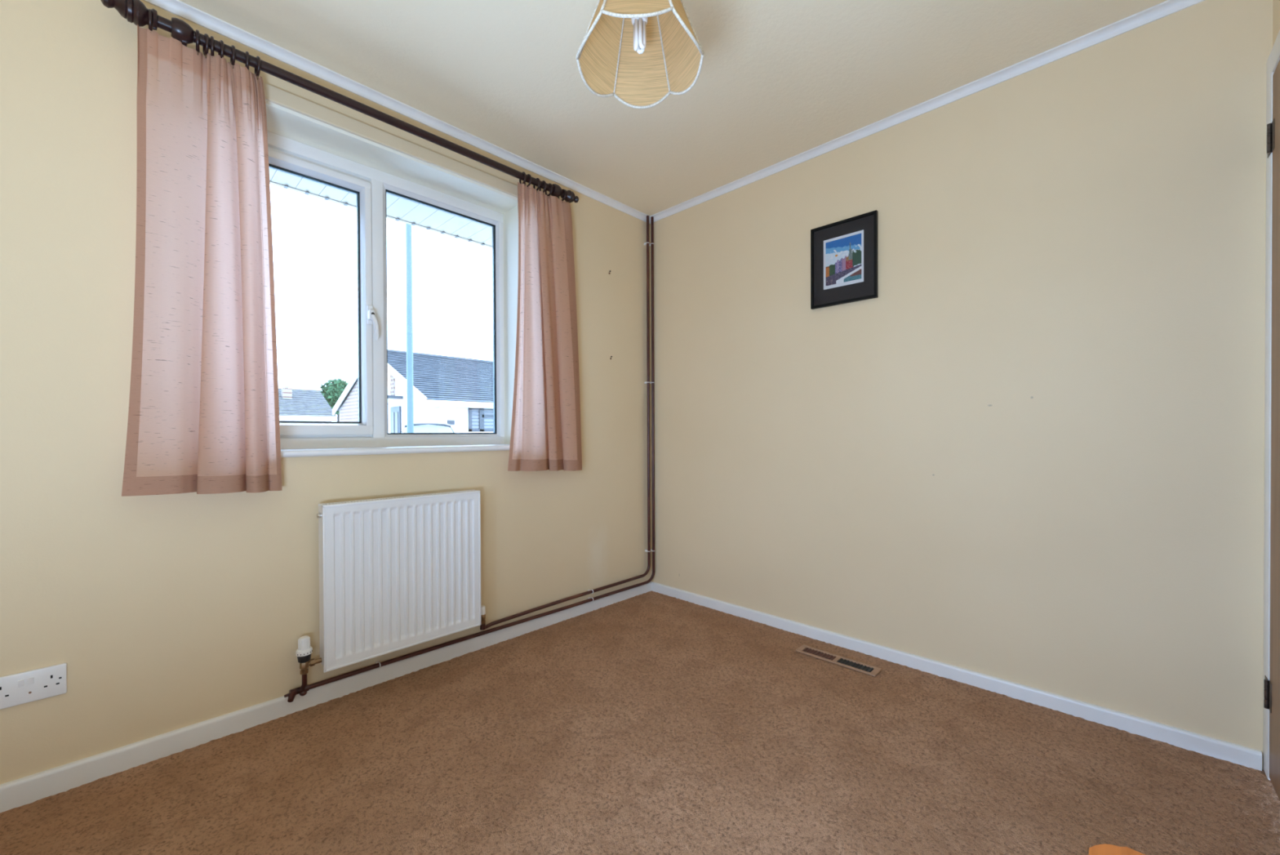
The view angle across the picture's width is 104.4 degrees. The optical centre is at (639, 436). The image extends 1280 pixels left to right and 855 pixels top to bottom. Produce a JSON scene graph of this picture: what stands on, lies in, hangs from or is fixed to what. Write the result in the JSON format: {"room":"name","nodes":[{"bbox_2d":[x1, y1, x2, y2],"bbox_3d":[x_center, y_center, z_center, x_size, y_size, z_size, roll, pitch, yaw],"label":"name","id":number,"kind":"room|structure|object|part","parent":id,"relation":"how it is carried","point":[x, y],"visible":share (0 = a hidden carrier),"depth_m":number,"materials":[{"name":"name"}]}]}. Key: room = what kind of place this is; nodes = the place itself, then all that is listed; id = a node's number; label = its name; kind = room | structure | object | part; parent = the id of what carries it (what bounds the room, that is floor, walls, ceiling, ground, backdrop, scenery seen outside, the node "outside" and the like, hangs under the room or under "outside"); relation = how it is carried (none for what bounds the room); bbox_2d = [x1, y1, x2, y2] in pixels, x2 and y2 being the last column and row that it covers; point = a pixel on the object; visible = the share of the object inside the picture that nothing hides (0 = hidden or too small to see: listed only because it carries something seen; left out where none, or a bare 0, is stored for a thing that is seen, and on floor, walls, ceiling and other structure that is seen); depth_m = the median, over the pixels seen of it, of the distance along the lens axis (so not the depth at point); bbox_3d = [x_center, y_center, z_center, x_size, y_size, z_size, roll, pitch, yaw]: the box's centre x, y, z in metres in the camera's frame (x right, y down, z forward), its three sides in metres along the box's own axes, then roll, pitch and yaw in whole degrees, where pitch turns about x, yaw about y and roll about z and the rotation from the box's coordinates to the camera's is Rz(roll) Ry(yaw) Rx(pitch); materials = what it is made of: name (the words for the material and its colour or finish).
{"room":"empty bedroom","nodes":[
{"label":"empty bedroom","id":0,"kind":"room"},
{"bbox_2d":[0,0,651,784],"bbox_3d":[-1.125,-0.147,2.241,0.300,2.730,3.370,0,1,44],"label":"wall","id":1,"kind":"structure","parent":0,"point":[165,613],"depth_m":1.55,"materials":[{"name":"beige paint"}]},
{"bbox_2d":[0,662,66,709],"bbox_3d":[-1.724,0.705,1.397,0.014,0.088,0.148,0,1,44],"label":"wall socket","id":2,"kind":"object","parent":1,"relation":"attached to","point":[22,687],"visible":1,"depth_m":1.40,"materials":[{"name":"white plastic"}]},
{"bbox_2d":[17,679,24,687],"bbox_3d":[-1.728,0.689,1.387,0.004,0.019,0.012,0,1,44],"label":"rocker switch","id":3,"kind":"object","parent":2,"relation":"attached to","point":[20,682],"depth_m":1.39,"materials":[{"name":"white plastic"}]},
{"bbox_2d":[27,676,34,684],"bbox_3d":[-1.716,0.689,1.399,0.004,0.019,0.012,0,1,44],"label":"rocker switch","id":4,"kind":"object","parent":2,"relation":"attached to","point":[30,679],"depth_m":1.40,"materials":[{"name":"white plastic"}]},
{"bbox_2d":[0,581,651,813],"bbox_3d":[-0.980,0.988,2.169,0.015,0.081,3.050,0,1,44],"label":"baseboard","id":5,"kind":"structure","parent":1,"relation":"attached to","point":[32,788],"depth_m":1.72,"materials":[{"name":"white paint"}]},
{"bbox_2d":[100,0,578,202],"bbox_3d":[-0.971,-1.270,2.095,0.121,0.100,1.770,0,1,44],"label":"pole","id":6,"kind":"object","parent":1,"relation":"attached to","point":[135,11],"visible":0.82,"depth_m":1.79,"materials":[{"name":"brown wood"}]},
{"bbox_2d":[147,8,152,32],"bbox_3d":[-1.495,-1.261,1.517,0.009,0.075,0.064,-1,1,-44],"label":"curtain ring","id":7,"kind":"object","parent":6,"relation":"hanging from","point":[149,11],"visible":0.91,"depth_m":1.50,"materials":[{"name":"brown wood"}]},
{"bbox_2d":[195,29,199,55],"bbox_3d":[-1.420,-1.262,1.594,0.009,0.075,0.064,-1,1,-41],"label":"curtain ring","id":8,"kind":"object","parent":6,"relation":"hanging from","point":[197,30],"visible":0.97,"depth_m":1.57,"materials":[{"name":"brown wood"}]},
{"bbox_2d":[121,24,281,496],"bbox_3d":[-1.404,-0.525,1.611,0.395,1.439,0.087,-1,1,-42],"label":"curtain","id":9,"kind":"object","parent":6,"relation":"hanging from","point":[203,411],"visible":1,"depth_m":1.60,"materials":[{"name":"pink fabric"}]},
{"bbox_2d":[202,33,208,58],"bbox_3d":[-1.406,-1.262,1.609,0.064,0.075,0.009,0,1,42],"label":"curtain ring","id":10,"kind":"object","parent":6,"relation":"hanging from","point":[205,50],"visible":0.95,"depth_m":1.59,"materials":[{"name":"brown wood"}]},
{"bbox_2d":[210,35,213,56],"bbox_3d":[-1.395,-1.262,1.620,0.009,0.075,0.064,-1,1,-40],"label":"curtain ring","id":11,"kind":"object","parent":6,"relation":"hanging from","point":[211,37],"visible":0.94,"depth_m":1.60,"materials":[{"name":"brown wood"}]},
{"bbox_2d":[217,40,224,57],"bbox_3d":[-1.379,-1.262,1.636,0.064,0.075,0.009,0,1,44],"label":"curtain ring","id":12,"kind":"object","parent":6,"relation":"hanging from","point":[222,46],"visible":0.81,"depth_m":1.62,"materials":[{"name":"brown wood"}]},
{"bbox_2d":[230,44,235,68],"bbox_3d":[-1.359,-1.263,1.658,0.009,0.075,0.064,-1,1,-44],"label":"curtain ring","id":13,"kind":"object","parent":6,"relation":"hanging from","point":[233,59],"visible":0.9,"depth_m":1.64,"materials":[{"name":"brown wood"}]},
{"bbox_2d":[244,51,248,70],"bbox_3d":[-1.332,-1.263,1.685,0.009,0.075,0.064,-1,1,-40],"label":"curtain ring","id":14,"kind":"object","parent":6,"relation":"hanging from","point":[246,64],"visible":0.81,"depth_m":1.66,"materials":[{"name":"brown wood"}]},
{"bbox_2d":[254,56,260,79],"bbox_3d":[-1.313,-1.263,1.705,0.064,0.075,0.009,0,1,44],"label":"curtain ring","id":15,"kind":"object","parent":6,"relation":"hanging from","point":[257,71],"visible":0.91,"depth_m":1.69,"materials":[{"name":"brown wood"}]},
{"bbox_2d":[519,171,526,183],"bbox_3d":[-0.582,-1.272,2.463,0.009,0.075,0.064,-1,1,-40],"label":"curtain ring","id":16,"kind":"object","parent":6,"relation":"hanging from","point":[523,172],"visible":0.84,"depth_m":2.44,"materials":[{"name":"brown wood"}]},
{"bbox_2d":[524,173,531,186],"bbox_3d":[-0.562,-1.272,2.484,0.009,0.075,0.064,-1,1,-45],"label":"curtain ring","id":17,"kind":"object","parent":6,"relation":"hanging from","point":[529,175],"visible":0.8,"depth_m":2.46,"materials":[{"name":"brown wood"}]},
{"bbox_2d":[533,177,540,191],"bbox_3d":[-0.524,-1.272,2.523,0.009,0.075,0.064,-1,1,-40],"label":"curtain ring","id":18,"kind":"object","parent":6,"relation":"hanging from","point":[538,179],"visible":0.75,"depth_m":2.51,"materials":[{"name":"brown wood"}]},
{"bbox_2d":[538,180,546,192],"bbox_3d":[-0.499,-1.273,2.549,0.009,0.075,0.064,-1,1,-40],"label":"curtain ring","id":19,"kind":"object","parent":6,"relation":"hanging from","point":[544,181],"visible":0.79,"depth_m":2.53,"materials":[{"name":"brown wood"}]},
{"bbox_2d":[507,182,582,471],"bbox_3d":[-0.477,-0.534,2.568,0.070,1.442,0.461,0,1,39],"label":"curtain","id":20,"kind":"object","parent":6,"relation":"hanging from","point":[546,426],"visible":1,"depth_m":2.56,"materials":[{"name":"pink fabric"}]},
{"bbox_2d":[545,182,552,198],"bbox_3d":[-0.473,-1.273,2.576,0.009,0.075,0.064,-1,1,-45],"label":"curtain ring","id":21,"kind":"object","parent":6,"relation":"hanging from","point":[551,185],"visible":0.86,"depth_m":2.56,"materials":[{"name":"brown wood"}]},
{"bbox_2d":[557,188,566,203],"bbox_3d":[-0.414,-1.274,2.636,0.064,0.075,0.009,0,1,40],"label":"curtain ring","id":22,"kind":"object","parent":6,"relation":"hanging from","point":[564,190],"visible":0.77,"depth_m":2.62,"materials":[{"name":"brown wood"}]},
{"bbox_2d":[269,168,492,248],"bbox_3d":[-1.220,-1.326,2.688,0.458,0.197,3.800,0,1,44],"label":"eaves","id":23,"kind":"object","parent":1,"relation":"attached to","point":[398,209],"visible":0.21,"depth_m":2.75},
{"bbox_2d":[266,130,510,457],"bbox_3d":[-1.158,-0.567,2.166,0.297,1.281,1.473,0,1,44],"label":"window","id":24,"kind":"structure","parent":1,"relation":"in","point":[370,435],"depth_m":2.23,"materials":[{"name":"white plastic"}]},
{"bbox_3d":[-1.455,-0.566,2.003,0.078,1.122,0.672,0,1,44],"label":"sash","id":25,"kind":"part","parent":24,"relation":"part of","materials":[{"name":"white plastic"}]},
{"bbox_3d":[-1.179,-0.503,2.195,0.058,0.156,0.037,0,1,44],"label":"handle","id":26,"kind":"part","parent":24,"relation":"part of","materials":[{"name":"white plastic"}]},
{"bbox_3d":[-1.130,0.060,2.146,0.227,0.027,1.473,0,1,44],"label":"sill","id":27,"kind":"part","parent":24,"relation":"part of","materials":[{"name":"white plastic"}]},
{"bbox_2d":[263,82,517,197],"bbox_3d":[-1.040,-1.241,2.099,0.016,0.056,1.520,0,1,44],"label":"trim","id":28,"kind":"structure","parent":1,"relation":"attached to","point":[274,95],"depth_m":2.05,"materials":[{"name":"paint"}]},
{"bbox_2d":[295,489,485,675],"bbox_3d":[-1.000,0.570,2.084,0.102,0.636,0.753,0,1,44],"label":"radiator","id":29,"kind":"object","parent":1,"relation":"attached to","point":[396,573],"visible":1,"depth_m":2.02,"materials":[{"name":"white metal"}]},
{"bbox_3d":[-1.194,0.557,1.862,0.050,0.595,0.004,0,1,44],"label":"panel","id":30,"kind":"part","parent":29,"relation":"part of","materials":[{"name":"white metal"}]},
{"bbox_3d":[-0.977,0.255,2.083,0.056,0.007,0.629,0,1,44],"label":"grille rail","id":31,"kind":"part","parent":29,"relation":"part of","materials":[{"name":"white metal"}]},
{"bbox_2d":[319,489,476,506],"bbox_3d":[-0.977,0.255,2.083,0.038,0.004,0.627,0,1,44],"label":"grille","id":32,"kind":"object","parent":29,"relation":"attached to","point":[459,494],"depth_m":2.05,"materials":[{"name":"white metal"}]},
{"bbox_2d":[265,100,518,444],"bbox_3d":[-1.183,-0.574,2.180,0.300,1.286,1.388,0,1,44],"label":"window reveal","id":33,"kind":"structure","parent":1,"relation":"attached to","point":[282,121],"depth_m":2.32,"materials":[{"name":"paint"}]},
{"bbox_2d":[142,0,649,223],"bbox_3d":[-0.984,-1.396,2.146,0.031,0.032,3.050,0,1,44],"label":"trim","id":34,"kind":"structure","parent":1,"relation":"attached to","point":[177,7],"depth_m":2.01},
{"bbox_2d":[284,216,655,702],"bbox_3d":[-0.604,-0.226,2.512,0.074,2.366,1.995,0,1,44],"label":"pipe","id":35,"kind":"object","parent":1,"relation":"attached to","point":[302,690],"visible":1,"depth_m":2.66,"materials":[{"name":"brown metal"}]},
{"bbox_2d":[480,215,650,630],"bbox_3d":[-0.357,-0.250,2.779,0.054,2.325,1.207,0,1,43],"label":"pipe","id":36,"kind":"object","parent":1,"relation":"attached to","point":[484,626],"visible":1,"depth_m":3.19,"materials":[{"name":"brown metal"}]},
{"bbox_2d":[0,590,1279,854],"bbox_3d":[-0.026,1.024,1.250,2.665,0.009,3.050,0,1,44],"label":"floor","id":37,"kind":"structure","parent":0,"point":[651,722],"depth_m":1.53,"materials":[{"name":"brown carpet"}]},
{"bbox_2d":[795,644,881,676],"bbox_3d":[0.890,1.007,2.244,0.358,0.006,0.085,0,1,44],"label":"floor vent","id":38,"kind":"object","parent":37,"relation":"in","point":[849,663],"visible":1,"depth_m":2.23,"materials":[{"name":"brown metal"}]},
{"bbox_2d":[1088,843,1145,854],"bbox_3d":[0.575,0.775,0.392,0.340,0.500,0.414,0,1,44],"label":"bedside table","id":39,"kind":"object","parent":37,"relation":"on","point":[1100,849],"visible":1,"depth_m":0.63,"materials":[{"name":"orange wood"}]},
{"bbox_2d":[178,0,1167,216],"bbox_3d":[-0.108,-1.459,1.315,3.045,0.100,3.270,0,1,44],"label":"ceiling","id":40,"kind":"structure","parent":0,"point":[778,81],"depth_m":1.89,"materials":[{"name":"paint"}]},
{"bbox_2d":[575,0,704,108],"bbox_3d":[-0.002,-1.156,1.218,0.309,0.506,0.310,0,1,44],"label":"pendant lamp","id":41,"kind":"object","parent":40,"relation":"hanging from","point":[640,53],"visible":1,"depth_m":1.29,"materials":[{"name":"beige fabric"}]},
{"bbox_3d":[-0.127,-0.919,1.155,0.024,0.034,0.159,0,0,-28],"label":"hem trim","id":42,"kind":"part","parent":41,"relation":"part of","materials":[{"name":"white fabric"}]},
{"bbox_3d":[-0.116,-1.036,1.224,0.087,0.208,0.007,0,0,3],"label":"rib trim","id":43,"kind":"part","parent":41,"relation":"part of","materials":[{"name":"white fabric"}]},
{"bbox_3d":[-0.120,-0.920,1.296,0.024,0.034,0.159,0,0,32],"label":"hem trim","id":44,"kind":"part","parent":41,"relation":"part of","materials":[{"name":"white fabric"}]},
{"bbox_3d":[-0.095,-1.022,1.170,0.087,0.233,0.153,0,0,-27],"label":"shade panel","id":45,"kind":"part","parent":41,"relation":"part of","materials":[{"name":"beige fabric"}]},
{"bbox_3d":[-0.093,-1.023,1.271,0.096,0.233,0.150,0,1,44],"label":"shade panel","id":46,"kind":"part","parent":41,"relation":"part of","materials":[{"name":"beige fabric"}]},
{"bbox_3d":[-0.063,-1.036,1.123,0.007,0.207,0.087,0,0,32],"label":"rib trim","id":47,"kind":"part","parent":41,"relation":"part of","materials":[{"name":"white fabric"}]},
{"bbox_3d":[-0.054,-1.038,1.321,0.006,0.207,0.087,0,0,-27],"label":"rib trim","id":48,"kind":"part","parent":41,"relation":"part of","materials":[{"name":"white fabric"}]},
{"bbox_3d":[-0.007,-0.919,1.078,0.159,0.034,0.024,0,0,2],"label":"hem trim","id":49,"kind":"part","parent":41,"relation":"part of","materials":[{"name":"white fabric"}]},
{"bbox_3d":[-0.006,-1.022,1.113,0.153,0.233,0.087,0,0,3],"label":"shade panel","id":50,"kind":"part","parent":41,"relation":"part of","materials":[{"name":"beige fabric"}]},
{"bbox_3d":[-0.001,-1.050,1.219,0.041,0.070,0.041,0,1,44],"label":"bulb","id":51,"kind":"part","parent":41,"relation":"part of","materials":[{"name":"white plastic"}]},
{"bbox_3d":[0.004,-1.024,1.325,0.153,0.233,0.087,0,0,3],"label":"shade panel","id":52,"kind":"part","parent":41,"relation":"part of","materials":[{"name":"beige fabric"}]},
{"bbox_3d":[0.005,-0.921,1.362,0.159,0.034,0.024,0,0,2],"label":"hem trim","id":53,"kind":"part","parent":41,"relation":"part of","materials":[{"name":"white fabric"}]},
{"bbox_3d":[0.060,-1.038,1.316,0.007,0.207,0.087,0,0,32],"label":"rib trim","id":54,"kind":"part","parent":41,"relation":"part of","materials":[{"name":"white fabric"}]},
{"bbox_3d":[0.052,-1.036,1.118,0.006,0.207,0.087,0,0,-27],"label":"rib trim","id":55,"kind":"part","parent":41,"relation":"part of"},
{"bbox_3d":[0.093,-1.024,1.268,0.087,0.233,0.153,0,0,-27],"label":"shade panel","id":56,"kind":"part","parent":41,"relation":"part of","materials":[{"name":"beige fabric"}]},
{"bbox_3d":[0.090,-1.023,1.167,0.096,0.233,0.150,0,1,44],"label":"shade panel","id":57,"kind":"part","parent":41,"relation":"part of","materials":[{"name":"beige fabric"}]},
{"bbox_3d":[0.125,-0.921,1.286,0.024,0.034,0.159,0,0,-28],"label":"hem trim","id":58,"kind":"part","parent":41,"relation":"part of","materials":[{"name":"white fabric"}]},
{"bbox_3d":[0.119,-0.920,1.144,0.024,0.034,0.159,0,0,32],"label":"hem trim","id":59,"kind":"part","parent":41,"relation":"part of","materials":[{"name":"white fabric"}]},
{"bbox_3d":[0.113,-1.037,1.214,0.087,0.208,0.007,0,0,3],"label":"rib trim","id":60,"kind":"part","parent":41,"relation":"part of","materials":[{"name":"white fabric"}]},
{"bbox_2d":[649,0,1272,769],"bbox_3d":[1.099,-0.157,2.354,2.745,2.730,0.120,0,1,44],"label":"wall","id":61,"kind":"structure","parent":0,"point":[1035,458],"depth_m":1.93,"materials":[{"name":"beige paint"}]},
{"bbox_2d":[810,209,877,309],"bbox_3d":[0.969,-0.832,2.373,0.313,0.394,0.019,0,1,44],"label":"framed picture","id":62,"kind":"object","parent":61,"relation":"attached to","point":[844,252],"visible":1,"depth_m":2.37,"materials":[{"name":"wood"}]},
{"bbox_2d":[823,229,863,289],"bbox_3d":[0.970,-0.839,2.372,0.191,0.240,0.001,0,1,44],"label":"print","id":63,"kind":"object","parent":62,"relation":"attached to","point":[843,251],"depth_m":2.37,"materials":[{"name":"paper"}]},
{"bbox_2d":[649,0,1205,223],"bbox_3d":[0.969,-1.405,2.360,2.545,0.032,0.031,0,1,44],"label":"trim","id":64,"kind":"structure","parent":61,"relation":"attached to","point":[1166,8],"depth_m":2.02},
{"bbox_2d":[651,581,1262,770],"bbox_3d":[0.979,0.987,2.388,2.530,0.064,0.015,0,1,44],"label":"baseboard","id":65,"kind":"structure","parent":61,"relation":"attached to","point":[1216,748],"depth_m":1.94,"materials":[{"name":"white paint"}]},
{"bbox_2d":[1272,0,1279,46],"bbox_3d":[0.816,-0.115,0.286,0.120,2.680,3.250,0,1,44],"label":"wall","id":66,"kind":"structure","parent":0,"point":[1276,3],"depth_m":1.46,"materials":[{"name":"beige paint"}]},
{"bbox_2d":[1262,30,1279,800],"bbox_3d":[1.606,-0.055,1.153,0.186,2.140,0.905,0,1,44],"label":"door","id":67,"kind":"structure","parent":66,"relation":"in","point":[1271,696],"depth_m":1.44,"materials":[{"name":"white paint"}]},
{"bbox_3d":[1.873,-0.059,1.476,0.012,2.140,0.070,0,1,44],"label":"architrave","id":68,"kind":"part","parent":67,"relation":"part of","materials":[{"name":"white paint"}]},
{"bbox_3d":[1.580,-1.090,1.170,0.012,0.071,0.760,0,1,44],"label":"architrave","id":69,"kind":"part","parent":67,"relation":"part of","materials":[{"name":"white paint"}]},
{"label":"outside","id":70,"kind":"structure","parent":0,"visible":0},
{"bbox_3d":[-7.376,1.181,24.357,120.000,0.200,100.000,0,1,44],"label":"ground","id":71,"kind":"structure","parent":70,"visible":0},
{"bbox_2d":[278,385,337,421],"bbox_3d":[-28.179,-1.261,34.721,9.306,4.700,9.950,0,1,44],"label":"bungalow","id":72,"kind":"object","parent":71,"relation":"on","point":[295,404],"visible":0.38,"depth_m":35.05,"materials":[{"name":"grey tile"}]},
{"bbox_2d":[320,377,349,421],"bbox_3d":[-27.985,-2.197,46.185,3.935,6.416,4.070,0,1,44],"label":"tree","id":73,"kind":"object","parent":71,"relation":"on","point":[331,392],"visible":0.42,"depth_m":44.96,"materials":[{"name":"green plant"}]},
{"bbox_2d":[405,223,413,432],"bbox_3d":[-4.843,-2.703,9.906,1.395,7.760,0.200,0,1,44],"label":"street lamp","id":74,"kind":"object","parent":71,"relation":"on","point":[410,402],"visible":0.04,"depth_m":9.44,"materials":[{"name":"blue metal"}]},
{"bbox_2d":[332,349,493,432],"bbox_3d":[-7.032,-1.289,24.157,10.800,4.740,12.370,0,1,44],"label":"bungalow","id":75,"kind":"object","parent":71,"relation":"on","point":[457,392],"visible":0.38,"depth_m":18.62,"materials":[{"name":"grey slate"},{"name":"white painted render"},{"name":"glass"}]},
{"bbox_3d":[-12.806,-0.991,22.213,4.050,4.220,0.029,0,1,44],"label":"brick panel","id":76,"kind":"part","parent":75,"relation":"part of","materials":[{"name":"white"}]},
{"bbox_3d":[-9.446,-1.981,18.960,0.400,1.220,0.029,0,1,44],"label":"brick panel","id":77,"kind":"part","parent":75,"relation":"part of","materials":[{"name":"white brick"}]},
{"bbox_3d":[-9.347,-0.145,18.809,0.180,1.550,0.020,0,1,44],"label":"door pane","id":78,"kind":"part","parent":75,"relation":"part of","materials":[{"name":"glass"}]},
{"bbox_3d":[-9.196,-0.045,18.721,0.900,2.150,0.060,0,1,44],"label":"door","id":79,"kind":"part","parent":75,"relation":"part of","materials":[{"name":"white"}]},
{"bbox_3d":[-9.098,-0.145,18.570,0.250,1.550,0.020,0,1,44],"label":"door pane","id":80,"kind":"part","parent":75,"relation":"part of","materials":[{"name":"glass"}]},
{"bbox_3d":[-5.489,-0.635,18.625,0.024,0.840,1.940,0,1,44],"label":"pane","id":81,"kind":"part","parent":75,"relation":"part of","materials":[{"name":"glass"}]},
{"bbox_2d":[400,418,454,432],"bbox_3d":[-5.746,0.322,13.479,2.039,1.664,3.950,0,0,-23],"label":"car","id":82,"kind":"object","parent":71,"relation":"on","point":[424,427],"visible":0.07,"depth_m":13.15,"materials":[{"name":"silver metal"}]}
]}

